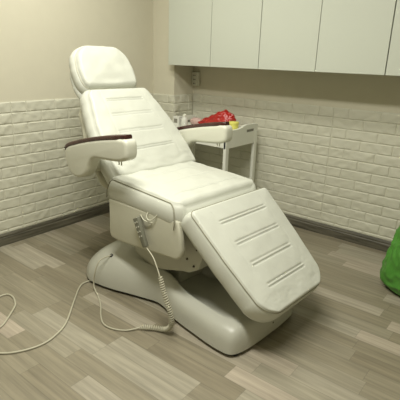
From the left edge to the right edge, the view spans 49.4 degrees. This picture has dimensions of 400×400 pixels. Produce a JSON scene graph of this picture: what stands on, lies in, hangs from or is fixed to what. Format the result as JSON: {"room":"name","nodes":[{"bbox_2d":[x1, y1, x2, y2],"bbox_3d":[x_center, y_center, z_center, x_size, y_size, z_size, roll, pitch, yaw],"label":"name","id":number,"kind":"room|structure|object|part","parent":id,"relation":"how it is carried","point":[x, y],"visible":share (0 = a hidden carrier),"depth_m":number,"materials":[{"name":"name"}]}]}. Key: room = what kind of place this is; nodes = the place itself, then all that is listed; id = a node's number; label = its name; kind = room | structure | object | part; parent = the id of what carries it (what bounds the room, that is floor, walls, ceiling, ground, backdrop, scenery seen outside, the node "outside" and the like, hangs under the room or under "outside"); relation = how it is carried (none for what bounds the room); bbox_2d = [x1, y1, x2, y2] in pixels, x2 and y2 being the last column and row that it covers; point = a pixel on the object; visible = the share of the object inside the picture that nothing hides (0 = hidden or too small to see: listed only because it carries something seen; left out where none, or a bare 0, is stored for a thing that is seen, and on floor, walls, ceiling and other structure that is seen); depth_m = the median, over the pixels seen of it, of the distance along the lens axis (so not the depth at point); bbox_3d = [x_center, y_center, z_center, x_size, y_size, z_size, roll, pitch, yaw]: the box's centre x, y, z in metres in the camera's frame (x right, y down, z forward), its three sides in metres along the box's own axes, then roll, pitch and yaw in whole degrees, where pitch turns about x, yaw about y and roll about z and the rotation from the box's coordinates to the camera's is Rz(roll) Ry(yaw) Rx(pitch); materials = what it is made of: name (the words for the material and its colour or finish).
{"room":"examination room","nodes":[
{"label":"examination room","id":0,"kind":"room"},
{"bbox_2d":[0,0,153,101],"bbox_3d":[-1.831,-0.800,2.428,0.100,2.650,5.105,16,23,36],"label":"wall","id":1,"kind":"structure","parent":0,"point":[38,38],"depth_m":3.26,"materials":[{"name":"beige paint"}]},
{"bbox_2d":[0,203,109,246],"bbox_3d":[-1.909,0.459,2.692,0.016,0.090,4.630,16,23,36],"label":"baseboard","id":2,"kind":"structure","parent":1,"relation":"attached to","point":[40,228],"depth_m":3.53,"materials":[{"name":"grey wood"}]},
{"bbox_2d":[0,93,153,234],"bbox_3d":[-1.893,-0.034,2.529,0.016,0.952,4.630,16,23,36],"label":"wall tiles","id":3,"kind":"object","parent":1,"relation":"attached to","point":[38,185],"depth_m":3.33,"materials":[{"name":"brick"}]},
{"bbox_2d":[153,0,193,114],"bbox_3d":[-0.244,-1.286,4.052,0.261,2.650,0.275,16,23,36],"label":"wall","id":4,"kind":"structure","parent":0,"point":[167,79],"depth_m":3.95,"materials":[{"name":"beige paint"}]},
{"bbox_2d":[154,93,173,119],"bbox_3d":[-0.355,-0.530,4.181,0.257,0.952,0.014,16,23,36],"label":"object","id":5,"kind":"structure","parent":4,"relation":"attached to","point":[166,101],"depth_m":4.04,"materials":[{"name":"brick"}]},
{"bbox_2d":[174,94,192,115],"bbox_3d":[-0.161,-0.532,4.204,0.017,0.952,0.263,16,23,36],"label":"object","id":6,"kind":"structure","parent":4,"relation":"attached to","point":[183,103],"depth_m":4.08,"materials":[{"name":"brick"}]},
{"bbox_2d":[0,212,399,399],"bbox_3d":[-0.008,1.025,1.459,4.876,0.100,5.105,16,23,36],"label":"floor","id":7,"kind":"structure","parent":0,"point":[341,341],"depth_m":2.23,"materials":[{"name":"laminate"}]},
{"bbox_2d":[0,280,90,353],"bbox_3d":[-1.258,0.635,2.344,1.310,0.010,0.681,-2,19,-10],"label":"power cord","id":8,"kind":"object","parent":7,"relation":"on","point":[12,296],"visible":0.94,"depth_m":2.32,"materials":[{"name":"beige plastic"}]},
{"bbox_2d":[64,46,319,355],"bbox_3d":[-0.119,-0.140,2.544,1.698,1.426,0.880,18,24,40],"label":"chair","id":9,"kind":"object","parent":7,"relation":"on","point":[233,268],"visible":0.99,"depth_m":2.38,"materials":[{"name":"beige leather"}]},
{"bbox_3d":[-0.549,-0.229,2.362,0.579,0.284,0.078,18,24,40],"label":"armrest","id":10,"kind":"part","parent":9,"relation":"part of","materials":[{"name":"beige plastic"}]},
{"bbox_2d":[69,46,136,93],"bbox_3d":[-0.633,-0.850,2.846,0.224,0.298,0.472,18,24,40],"label":"cushion","id":11,"kind":"object","parent":9,"relation":"on","point":[91,67],"depth_m":2.75,"materials":[{"name":"beige leather"}]},
{"bbox_2d":[93,216,173,331],"bbox_3d":[-0.427,0.370,2.332,0.252,0.570,0.685,-12,23,-36],"label":"controller","id":12,"kind":"object","parent":9,"relation":"hanging from","point":[137,221],"visible":1,"depth_m":2.28,"materials":[{"name":"beige plastic"}]},
{"bbox_3d":[-0.214,0.541,2.238,0.197,0.318,0.069,9,19,20],"label":"coiled cord","id":13,"kind":"part","parent":12,"relation":"part of","materials":[{"name":"beige plastic"}]},
{"bbox_2d":[79,88,195,183],"bbox_3d":[-0.418,-0.427,2.794,0.505,0.539,0.706,18,24,40],"label":"backrest cushion","id":14,"kind":"object","parent":9,"relation":"on","point":[135,112],"depth_m":2.71,"materials":[{"name":"beige leather"}]},
{"bbox_3d":[-0.042,0.192,2.569,0.600,0.415,0.410,18,24,40],"label":"seat frame","id":15,"kind":"part","parent":9,"relation":"part of","materials":[{"name":"white plastic"}]},
{"bbox_2d":[108,161,255,222],"bbox_3d":[-0.090,-0.067,2.538,0.602,0.167,0.691,18,24,40],"label":"seat cushion","id":16,"kind":"object","parent":9,"relation":"on","point":[165,191],"depth_m":2.38,"materials":[{"name":"beige leather"}]},
{"bbox_3d":[-0.027,-0.398,2.947,0.579,0.284,0.078,18,24,40],"label":"armrest","id":17,"kind":"part","parent":9,"relation":"part of","materials":[{"name":"beige plastic"}]},
{"bbox_2d":[172,115,257,181],"bbox_3d":[0.061,-0.268,3.849,0.707,0.862,0.472,16,23,36],"label":"trolley","id":18,"kind":"object","parent":7,"relation":"on","point":[245,134],"visible":0.16,"depth_m":3.57,"materials":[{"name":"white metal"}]},
{"bbox_2d":[173,116,182,125],"bbox_3d":[-0.196,-0.703,3.871,0.064,0.085,0.062,16,23,36],"label":"carton","id":19,"kind":"object","parent":18,"relation":"on","point":[177,119],"visible":0.81,"depth_m":3.84,"materials":[{"name":"white cardboard"}]},
{"bbox_3d":[-0.193,-0.674,3.938,0.024,0.162,0.460,16,23,36],"label":"panel","id":20,"kind":"part","parent":18,"relation":"part of","materials":[{"name":"white plastic"}]},
{"bbox_2d":[181,114,187,125],"bbox_3d":[-0.137,-0.699,3.823,0.058,0.110,0.058,16,23,36],"label":"bottle","id":21,"kind":"object","parent":18,"relation":"on","point":[184,121],"visible":0.81,"depth_m":3.80,"materials":[{"name":"white plastic"}]},
{"bbox_2d":[190,117,201,123],"bbox_3d":[-0.030,-0.718,3.955,0.147,0.067,0.068,16,23,36],"label":"pouch","id":22,"kind":"object","parent":18,"relation":"on","point":[195,120],"visible":0.66,"depth_m":3.93,"materials":[{"name":"pink"}]},
{"bbox_3d":[-0.060,-0.523,3.593,0.667,0.100,0.018,16,23,36],"label":"rail","id":23,"kind":"part","parent":18,"relation":"part of","materials":[{"name":"white plastic"}]},
{"bbox_2d":[198,109,235,123],"bbox_3d":[0.143,-0.704,3.762,0.403,0.174,0.160,16,23,36],"label":"bag","id":24,"kind":"object","parent":18,"relation":"on","point":[223,116],"visible":0.48,"depth_m":3.66,"materials":[{"name":"plastic"}]},
{"bbox_3d":[0.197,-0.150,3.493,0.028,0.730,0.044,16,23,36],"label":"leg","id":25,"kind":"part","parent":18,"relation":"part of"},
{"bbox_2d":[229,121,238,128],"bbox_3d":[0.271,-0.583,3.524,0.086,0.102,0.086,16,23,36],"label":"tub","id":26,"kind":"object","parent":18,"relation":"on","point":[234,124],"visible":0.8,"depth_m":3.48,"materials":[{"name":"yellow plastic"}]},
{"bbox_3d":[0.273,-0.623,3.511,0.086,0.018,0.086,16,23,36],"label":"tub lid","id":27,"kind":"part","parent":26,"relation":"part of","materials":[{"name":"yellow plastic"}]},
{"bbox_3d":[0.337,-0.526,3.540,0.024,0.162,0.460,16,23,36],"label":"panel","id":28,"kind":"part","parent":18,"relation":"part of","materials":[{"name":"white plastic"}]},
{"bbox_3d":[0.456,-0.245,3.804,0.028,0.730,0.044,16,23,36],"label":"leg","id":29,"kind":"part","parent":18,"relation":"part of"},
{"bbox_2d":[380,226,399,295],"bbox_3d":[1.369,0.279,2.685,0.424,0.628,0.422,16,23,36],"label":"garbage bag","id":30,"kind":"object","parent":7,"relation":"on","point":[390,269],"visible":1,"depth_m":2.69,"materials":[{"name":"green plastic"}]},
{"bbox_2d":[193,66,399,113],"bbox_3d":[1.635,-0.837,2.869,4.776,2.650,0.100,16,23,36],"label":"wall","id":31,"kind":"structure","parent":0,"point":[379,93],"depth_m":3.45,"materials":[{"name":"beige paint"}]},
{"bbox_2d":[192,72,199,85],"bbox_3d":[-0.039,-1.138,4.084,0.082,0.124,0.037,16,23,36],"label":"wall outlet","id":32,"kind":"object","parent":31,"relation":"attached to","point":[195,75],"visible":1,"depth_m":4.07,"materials":[{"name":"beige plastic"}]},
{"bbox_2d":[168,0,262,68],"bbox_3d":[0.203,-1.480,3.559,0.912,0.747,0.364,16,23,36],"label":"upper cabinet","id":33,"kind":"object","parent":31,"relation":"attached to","point":[206,33],"visible":0.88,"depth_m":3.43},
{"bbox_3d":[-0.082,-1.490,3.563,0.456,0.747,0.018,16,23,36],"label":"door","id":34,"kind":"part","parent":33,"relation":"part of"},
{"bbox_3d":[0.275,-1.391,3.295,0.450,0.747,0.018,16,23,36],"label":"door","id":35,"kind":"part","parent":33,"relation":"part of","materials":[{"name":"white wood"}]},
{"bbox_2d":[193,94,399,240],"bbox_3d":[1.639,-0.084,3.016,4.415,0.952,0.016,16,23,36],"label":"wall tiles","id":36,"kind":"object","parent":31,"relation":"attached to","point":[332,166],"depth_m":3.51,"materials":[{"name":"brick"}]},
{"bbox_2d":[258,0,396,74],"bbox_3d":[0.921,-1.279,3.019,0.923,0.747,0.364,16,23,36],"label":"upper cabinet","id":37,"kind":"object","parent":31,"relation":"attached to","point":[330,36],"visible":0.93,"depth_m":2.90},
{"bbox_3d":[0.631,-1.291,3.027,0.453,0.747,0.018,16,23,36],"label":"door","id":38,"kind":"part","parent":37,"relation":"part of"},
{"bbox_3d":[0.992,-1.190,2.756,0.464,0.747,0.018,16,23,36],"label":"door","id":39,"kind":"part","parent":37,"relation":"part of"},
{"bbox_2d":[284,213,390,251],"bbox_3d":[1.624,0.409,3.179,4.415,0.090,0.016,16,23,36],"label":"baseboard","id":40,"kind":"structure","parent":31,"relation":"attached to","point":[346,235],"depth_m":3.53,"materials":[{"name":"grey wood"}]},
{"bbox_2d":[385,0,399,75],"bbox_3d":[1.645,-1.077,2.476,0.922,0.747,0.364,16,23,36],"label":"upper cabinet","id":41,"kind":"object","parent":31,"relation":"attached to","point":[393,64],"visible":1,"depth_m":2.66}
]}

